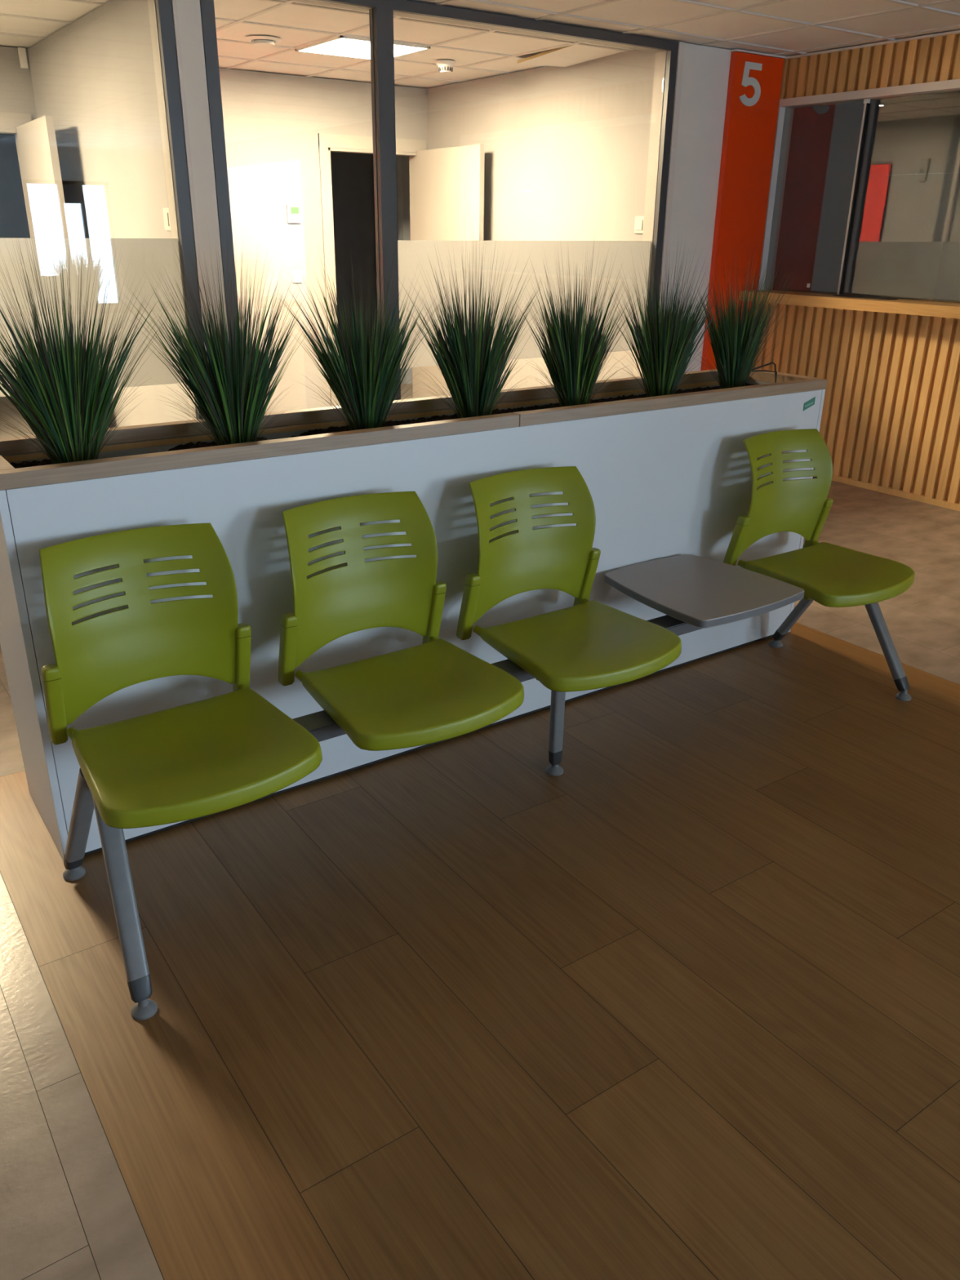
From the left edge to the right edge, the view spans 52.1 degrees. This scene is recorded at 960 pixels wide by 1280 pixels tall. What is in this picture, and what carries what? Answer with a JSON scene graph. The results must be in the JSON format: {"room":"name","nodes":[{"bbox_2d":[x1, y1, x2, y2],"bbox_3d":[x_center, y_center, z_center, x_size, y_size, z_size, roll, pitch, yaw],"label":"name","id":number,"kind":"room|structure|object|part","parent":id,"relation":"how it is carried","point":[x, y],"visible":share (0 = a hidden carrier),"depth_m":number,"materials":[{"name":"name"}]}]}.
{"room":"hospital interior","nodes":[
{"label":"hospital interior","id":0,"kind":"room"},
{"bbox_2d":[26,0,190,427],"bbox_3d":[-2.034,-2.104,5.603,0.110,2.480,2.560,-15,27,-32],"label":"wall","id":1,"kind":"structure","parent":0,"point":[95,75],"depth_m":5.18,"materials":[{"name":"paint"}]},
{"bbox_2d":[17,47,28,68],"bbox_3d":[-2.814,-3.582,6.039,0.042,0.109,0.012,-15,27,-32],"label":"wall bracket","id":2,"kind":"object","parent":1,"relation":"attached to","point":[22,53],"visible":1,"depth_m":6.03,"materials":[{"name":"white plastic"}]},
{"bbox_2d":[162,208,171,231],"bbox_3d":[-1.491,-2.008,4.683,0.014,0.100,0.100,-15,27,-32],"label":"light switch","id":3,"kind":"object","parent":1,"relation":"attached to","point":[166,211],"visible":0.8,"depth_m":4.68,"materials":[{"name":"grey plastic"}]},
{"bbox_2d":[0,133,398,340],"bbox_3d":[-4.816,-4.541,11.306,12.000,2.480,0.100,-15,27,-32],"label":"wall","id":4,"kind":"structure","parent":0,"point":[352,173],"depth_m":13.05,"materials":[{"name":"paint"}]},
{"bbox_2d":[0,345,413,438],"bbox_3d":[-3.389,-2.555,9.893,12.000,0.050,5.550,-15,27,-32],"label":"floor","id":5,"kind":"structure","parent":0,"point":[409,393],"depth_m":8.12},
{"bbox_2d":[0,46,427,412],"bbox_3d":[-2.953,-2.494,6.503,6.300,2.480,0.100,-15,27,-32],"label":"wall","id":6,"kind":"structure","parent":0,"point":[273,122],"depth_m":7.24,"materials":[{"name":"paint"}]},
{"bbox_2d":[0,111,70,238],"bbox_3d":[-3.004,-2.091,6.008,0.980,2.120,1.051,-15,27,-32],"label":"door","id":7,"kind":"structure","parent":6,"relation":"in","point":[35,140],"depth_m":5.86,"materials":[{"name":"beige laminate"}]},
{"bbox_2d":[286,204,302,222],"bbox_3d":[-1.385,-3.177,7.313,0.108,0.124,0.024,-15,27,-32],"label":"thermostat","id":8,"kind":"object","parent":6,"relation":"attached to","point":[294,211],"visible":1,"depth_m":7.30,"materials":[{"name":"grey plastic"}]},
{"bbox_2d":[292,270,302,283],"bbox_3d":[-1.393,-2.773,7.488,0.080,0.090,0.014,-15,27,-32],"label":"light switch","id":9,"kind":"object","parent":6,"relation":"attached to","point":[299,275],"visible":0.98,"depth_m":7.48,"materials":[{"name":"grey plastic"}]},
{"bbox_2d":[317,133,484,406],"bbox_3d":[-0.588,-2.723,7.577,0.930,2.120,1.030,-15,27,-32],"label":"door","id":10,"kind":"structure","parent":6,"relation":"in","point":[446,184],"depth_m":7.49,"materials":[{"name":"beige laminate"}]},
{"bbox_2d":[396,155,412,383],"bbox_3d":[0.342,-4.083,10.367,2.720,2.480,0.100,-15,27,-32],"label":"wall","id":11,"kind":"structure","parent":0,"point":[402,162],"depth_m":9.46,"materials":[{"name":"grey paint"}]},
{"bbox_2d":[176,0,731,372],"bbox_3d":[-3.269,-1.149,3.303,12.620,2.480,0.120,-15,27,-32],"label":"wall","id":12,"kind":"structure","parent":0,"point":[706,69],"depth_m":5.82,"materials":[{"name":"grey paint"}]},
{"bbox_2d":[0,0,204,419],"bbox_3d":[-2.548,-1.348,3.759,2.972,2.449,0.122,-15,27,-32],"label":"window","id":13,"kind":"structure","parent":12,"relation":"in","point":[146,255],"depth_m":4.32,"materials":[{"name":"clear glass"}]},
{"bbox_2d":[171,0,684,359],"bbox_3d":[-0.072,-1.951,5.296,2.978,2.480,0.022,-15,27,-32],"label":"trim","id":14,"kind":"structure","parent":12,"relation":"attached to","point":[681,51],"depth_m":5.60,"materials":[{"name":"white paint"}]},
{"bbox_2d":[200,0,678,399],"bbox_3d":[-0.070,-1.992,5.356,2.812,2.449,0.122,-15,27,-32],"label":"window","id":15,"kind":"structure","parent":12,"relation":"in","point":[381,12],"depth_m":5.31,"materials":[{"name":"clear glass"}]},
{"bbox_2d":[0,622,959,1279],"bbox_3d":[1.727,1.204,1.055,3.059,0.001,6.837,-15,27,-32],"label":"floor","id":16,"kind":"structure","parent":0,"point":[212,1197],"depth_m":2.08,"materials":[{"name":"brown wood"}]},
{"bbox_2d":[0,368,826,860],"bbox_3d":[-0.006,-0.257,3.184,2.810,0.999,0.407,-15,27,-32],"label":"planter box","id":17,"kind":"object","parent":16,"relation":"on","point":[664,476],"visible":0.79,"depth_m":2.74,"materials":[{"name":"white plastic"}]},
{"bbox_3d":[-1.152,0.055,2.451,0.018,0.960,0.403,-15,27,-32],"label":"panel","id":18,"kind":"part","parent":17,"relation":"part of","materials":[{"name":"white plastic"}]},
{"bbox_2d":[9,382,754,468],"bbox_3d":[0.003,-0.634,3.018,2.718,0.088,0.331,-15,27,-32],"label":"potting soil","id":19,"kind":"object","parent":17,"relation":"in","point":[331,429],"visible":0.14,"depth_m":3.01,"materials":[{"name":"brown soil"}]},
{"bbox_2d":[0,220,177,464],"bbox_3d":[-0.975,-0.669,2.247,0.557,0.585,0.382,-15,27,-32],"label":"ornamental grass","id":20,"kind":"object","parent":19,"relation":"in","point":[65,399],"depth_m":2.26,"materials":[{"name":"green plant"}]},
{"bbox_2d":[114,226,328,445],"bbox_3d":[-0.629,-0.763,2.486,0.569,0.582,0.364,-15,27,-32],"label":"ornamental grass","id":21,"kind":"object","parent":19,"relation":"in","point":[231,392],"depth_m":2.47,"materials":[{"name":"green plant"}]},
{"bbox_2d":[273,234,444,430],"bbox_3d":[-0.313,-0.838,2.691,0.509,0.567,0.356,-15,27,-32],"label":"ornamental grass","id":22,"kind":"object","parent":19,"relation":"on","point":[362,377],"depth_m":2.68,"materials":[{"name":"green plant"}]},
{"bbox_2d":[399,234,564,417],"bbox_3d":[-0.028,-0.931,2.894,0.570,0.587,0.377,-15,27,-32],"label":"ornamental grass","id":23,"kind":"object","parent":19,"relation":"on","point":[472,372],"depth_m":2.88,"materials":[{"name":"green plant"}]},
{"bbox_2d":[514,233,649,407],"bbox_3d":[0.316,-1.002,3.108,0.537,0.559,0.362,-15,27,-32],"label":"ornamental grass","id":24,"kind":"object","parent":19,"relation":"on","point":[573,360],"depth_m":3.09,"materials":[{"name":"green plant"}]},
{"bbox_2d":[603,231,728,397],"bbox_3d":[0.633,-1.094,3.316,0.561,0.574,0.363,-15,27,-32],"label":"ornamental grass","id":25,"kind":"object","parent":19,"relation":"in","point":[665,348],"depth_m":3.29,"materials":[{"name":"green plant"}]},
{"bbox_2d":[690,241,795,389],"bbox_3d":[0.933,-1.149,3.506,0.548,0.535,0.330,-15,27,-32],"label":"ornamental grass","id":26,"kind":"object","parent":19,"relation":"on","point":[735,344],"depth_m":3.49,"materials":[{"name":"green plant"}]},
{"bbox_2d":[751,362,777,382],"bbox_3d":[1.060,-0.968,3.672,0.166,0.135,0.027,-10,25,-24],"label":"stake","id":27,"kind":"object","parent":19,"relation":"in","point":[775,365],"visible":0.68,"depth_m":3.66,"materials":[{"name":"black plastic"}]},
{"bbox_3d":[1.139,-0.540,3.929,0.018,0.960,0.403,-15,27,-32],"label":"panel","id":28,"kind":"part","parent":17,"relation":"part of","materials":[{"name":"white plastic"}]},
{"bbox_2d":[39,428,914,1020],"bbox_3d":[0.253,-0.006,2.792,2.747,0.847,0.633,-15,27,-32],"label":"bench","id":29,"kind":"object","parent":16,"relation":"on","point":[219,753],"visible":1,"depth_m":2.50,"materials":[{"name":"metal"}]},
{"bbox_3d":[-0.956,0.158,2.212,0.036,0.179,0.080,-15,27,-32],"label":"post","id":30,"kind":"part","parent":29,"relation":"part of","materials":[{"name":"green plastic"}]},
{"bbox_3d":[-0.911,0.223,2.221,0.026,0.033,0.070,-18,29,-37],"label":"seat arm","id":31,"kind":"part","parent":29,"relation":"part of","materials":[{"name":"green plastic"}]},
{"bbox_3d":[-0.922,0.406,2.275,0.045,0.343,0.229,-20,30,-40],"label":"leg","id":32,"kind":"part","parent":29,"relation":"part of","materials":[{"name":"silver metal"}]},
{"bbox_3d":[-0.748,0.505,2.046,0.048,0.345,0.245,-11,25,-25],"label":"leg","id":33,"kind":"part","parent":29,"relation":"part of","materials":[{"name":"silver metal"}]},
{"bbox_3d":[-0.787,-0.042,2.286,0.424,0.410,0.130,-15,27,-32],"label":"backrest","id":34,"kind":"part","parent":29,"relation":"part of","materials":[{"name":"green plastic"}]},
{"bbox_3d":[-0.628,0.253,2.171,0.480,0.056,0.425,-15,27,-32],"label":"seat","id":35,"kind":"part","parent":29,"relation":"part of","materials":[{"name":"green plastic"}]},
{"bbox_3d":[-0.583,0.138,2.432,0.026,0.033,0.070,-11,26,-26],"label":"seat arm","id":36,"kind":"part","parent":29,"relation":"part of","materials":[{"name":"green plastic"}]},
{"bbox_3d":[-0.594,0.064,2.446,0.036,0.179,0.080,-15,27,-32],"label":"post","id":37,"kind":"part","parent":29,"relation":"part of","materials":[{"name":"green plastic"}]},
{"bbox_3d":[-0.492,0.038,2.511,0.036,0.179,0.080,-15,27,-32],"label":"post","id":38,"kind":"part","parent":29,"relation":"part of","materials":[{"name":"yellow"}]},
{"bbox_3d":[-0.447,0.102,2.520,0.026,0.033,0.070,-18,29,-37],"label":"seat arm","id":39,"kind":"part","parent":29,"relation":"part of","materials":[{"name":"green plastic"}]},
{"bbox_3d":[-0.323,-0.163,2.585,0.424,0.410,0.130,-15,27,-32],"label":"backrest","id":40,"kind":"part","parent":29,"relation":"part of","materials":[{"name":"yellow"}]},
{"bbox_3d":[-0.164,0.132,2.470,0.480,0.056,0.425,-15,27,-32],"label":"seat","id":41,"kind":"part","parent":29,"relation":"part of","materials":[{"name":"yellow"}]},
{"bbox_3d":[-0.119,0.017,2.731,0.026,0.033,0.070,-11,26,-26],"label":"seat arm","id":42,"kind":"part","parent":29,"relation":"part of","materials":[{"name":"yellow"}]},
{"bbox_3d":[-0.130,-0.057,2.745,0.036,0.179,0.080,-15,27,-32],"label":"post","id":43,"kind":"part","parent":29,"relation":"part of","materials":[{"name":"yellow"}]},
{"bbox_3d":[-0.034,-0.081,2.807,0.036,0.179,0.080,-15,27,-32],"label":"post","id":44,"kind":"part","parent":29,"relation":"part of","materials":[{"name":"yellow"}]},
{"bbox_3d":[0.011,-0.017,2.816,0.026,0.033,0.070,-18,29,-37],"label":"seat arm","id":45,"kind":"part","parent":29,"relation":"part of","materials":[{"name":"green plastic"}]},
{"bbox_3d":[0.135,-0.282,2.880,0.424,0.410,0.130,-15,27,-32],"label":"backrest","id":46,"kind":"part","parent":29,"relation":"part of","materials":[{"name":"yellow"}]},
{"bbox_3d":[0.226,0.194,2.849,0.041,0.285,0.030,-15,27,-32],"label":"leg","id":47,"kind":"part","parent":29,"relation":"part of","materials":[{"name":"silver metal"}]},
{"bbox_3d":[0.294,0.013,2.766,0.480,0.056,0.425,-15,27,-32],"label":"seat","id":48,"kind":"part","parent":29,"relation":"part of","materials":[{"name":"yellow"}]},
{"bbox_3d":[0.339,-0.102,3.027,0.026,0.033,0.070,-11,26,-26],"label":"seat arm","id":49,"kind":"part","parent":29,"relation":"part of","materials":[{"name":"yellow"}]},
{"bbox_3d":[0.329,-0.176,3.041,0.036,0.179,0.080,-15,27,-32],"label":"post","id":50,"kind":"part","parent":29,"relation":"part of","materials":[{"name":"yellow"}]},
{"bbox_3d":[0.884,-0.320,3.398,0.036,0.179,0.080,-15,27,-32],"label":"post","id":51,"kind":"part","parent":29,"relation":"part of","materials":[{"name":"yellow"}]},
{"bbox_3d":[0.929,-0.255,3.407,0.026,0.033,0.070,-18,29,-37],"label":"seat arm","id":52,"kind":"part","parent":29,"relation":"part of","materials":[{"name":"yellow"}]},
{"bbox_3d":[1.053,-0.520,3.472,0.424,0.410,0.130,-15,27,-32],"label":"backrest","id":53,"kind":"part","parent":29,"relation":"part of","materials":[{"name":"yellow"}]},
{"bbox_3d":[1.222,-0.151,3.658,0.044,0.343,0.225,-12,26,-28],"label":"leg","id":54,"kind":"part","parent":29,"relation":"part of","materials":[{"name":"silver metal"}]},
{"bbox_3d":[1.247,-0.414,3.632,0.036,0.179,0.080,-15,27,-32],"label":"post","id":55,"kind":"part","parent":29,"relation":"part of","materials":[{"name":"yellow"}]},
{"bbox_3d":[1.212,-0.226,3.358,0.480,0.056,0.425,-15,27,-32],"label":"seat","id":56,"kind":"part","parent":29,"relation":"part of","materials":[{"name":"yellow"}]},
{"bbox_3d":[1.395,-0.052,3.428,0.047,0.345,0.242,-17,28,-35],"label":"leg","id":57,"kind":"part","parent":29,"relation":"part of","materials":[{"name":"silver metal"}]},
{"bbox_2d":[0,476,959,1279],"bbox_3d":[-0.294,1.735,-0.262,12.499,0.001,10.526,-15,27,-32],"label":"floor","id":58,"kind":"structure","parent":0,"point":[41,1225],"depth_m":1.92,"materials":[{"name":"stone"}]},
{"bbox_2d":[701,51,783,370],"bbox_3d":[1.665,-2.386,6.393,0.431,2.468,0.045,-15,27,-32],"label":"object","id":59,"kind":"structure","parent":58,"relation":"on","point":[754,82],"depth_m":6.14,"materials":[{"name":"orange paint"}]},
{"bbox_2d":[0,0,959,88],"bbox_3d":[-0.879,-2.113,2.402,16.002,0.051,20.400,-15,27,-32],"label":"ceiling","id":60,"kind":"structure","parent":0,"point":[646,13],"depth_m":5.26,"materials":[{"name":"tile"}]},
{"bbox_2d":[245,35,281,46],"bbox_3d":[-1.242,-3.439,5.641,0.200,0.029,0.200,-15,27,-32],"label":"ceiling vent","id":61,"kind":"object","parent":60,"relation":"in","point":[261,41],"visible":1,"depth_m":5.60,"materials":[{"name":"white plastic"}]},
{"bbox_2d":[295,35,430,59],"bbox_3d":[-0.706,-3.544,5.881,0.594,0.012,0.594,-15,27,-32],"label":"recessed light","id":62,"kind":"object","parent":60,"relation":"in","point":[339,46],"visible":0.76,"depth_m":5.84,"materials":[{"name":"white plastic"}]},
{"bbox_2d":[435,60,455,73],"bbox_3d":[-0.223,-3.708,6.349,0.124,0.061,0.124,-15,27,-32],"label":"smoke detector","id":63,"kind":"object","parent":60,"relation":"attached to","point":[444,66],"visible":1,"depth_m":6.32,"materials":[{"name":"white plastic"}]},
{"bbox_2d":[517,44,622,66],"bbox_3d":[0.551,-3.582,6.019,0.386,0.056,0.558,-15,27,-32],"label":"ceiling light","id":64,"kind":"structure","parent":60,"relation":"attached to","point":[565,56],"depth_m":6.00,"materials":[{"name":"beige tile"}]},
{"bbox_2d":[427,49,655,390],"bbox_3d":[0.351,-2.724,7.141,0.100,2.480,2.560,-15,27,-32],"label":"wall","id":65,"kind":"structure","parent":0,"point":[576,137],"depth_m":6.58,"materials":[{"name":"paint"}]},
{"bbox_2d":[634,216,644,233],"bbox_3d":[0.995,-2.578,6.093,0.014,0.100,0.100,-15,27,-32],"label":"light switch","id":66,"kind":"object","parent":65,"relation":"attached to","point":[639,220],"visible":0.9,"depth_m":6.09,"materials":[{"name":"grey plastic"}]},
{"bbox_2d":[751,33,959,511],"bbox_3d":[5.279,-0.535,2.087,0.132,2.480,11.870,-15,27,-32],"label":"wall","id":67,"kind":"structure","parent":0,"point":[890,423],"depth_m":5.92,"materials":[{"name":"brown wood"}]},
{"bbox_2d":[730,30,959,59],"bbox_3d":[2.755,-2.928,4.516,0.475,0.012,3.769,-15,27,-32],"label":"trim","id":68,"kind":"structure","parent":67,"relation":"attached to","point":[957,32],"depth_m":5.67,"materials":[{"name":"white paint"}]},
{"bbox_2d":[738,289,959,319],"bbox_3d":[2.833,-1.722,5.197,0.310,0.062,3.525,-15,27,-32],"label":"countertop","id":69,"kind":"structure","parent":67,"relation":"attached to","point":[900,306],"depth_m":5.75,"materials":[{"name":"brown wood"}]},
{"bbox_2d":[832,295,897,300],"bbox_3d":[2.308,-2.055,5.887,0.100,0.004,0.380,-15,27,-32],"label":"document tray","id":70,"kind":"object","parent":69,"relation":"on","point":[851,296],"visible":1,"depth_m":5.86,"materials":[{"name":"black plastic"}]},
{"bbox_2d":[757,79,959,302],"bbox_3d":[2.886,-2.313,5.077,0.138,1.118,3.468,-15,27,-32],"label":"window","id":71,"kind":"structure","parent":67,"relation":"in","point":[786,106],"depth_m":6.10,"materials":[{"name":"white paint"}]},
{"bbox_3d":[2.659,-2.423,5.383,0.006,1.072,1.460,-15,27,-32],"label":"glass pane","id":72,"kind":"part","parent":71,"relation":"part of","materials":[{"name":"clear glass"}]},
{"bbox_2d":[770,91,959,302],"bbox_3d":[3.848,-2.102,5.765,2.080,2.480,3.870,-15,27,-32],"label":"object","id":73,"kind":"structure","parent":0,"point":[904,242],"depth_m":6.96,"materials":[{"name":"glass"}]}
]}

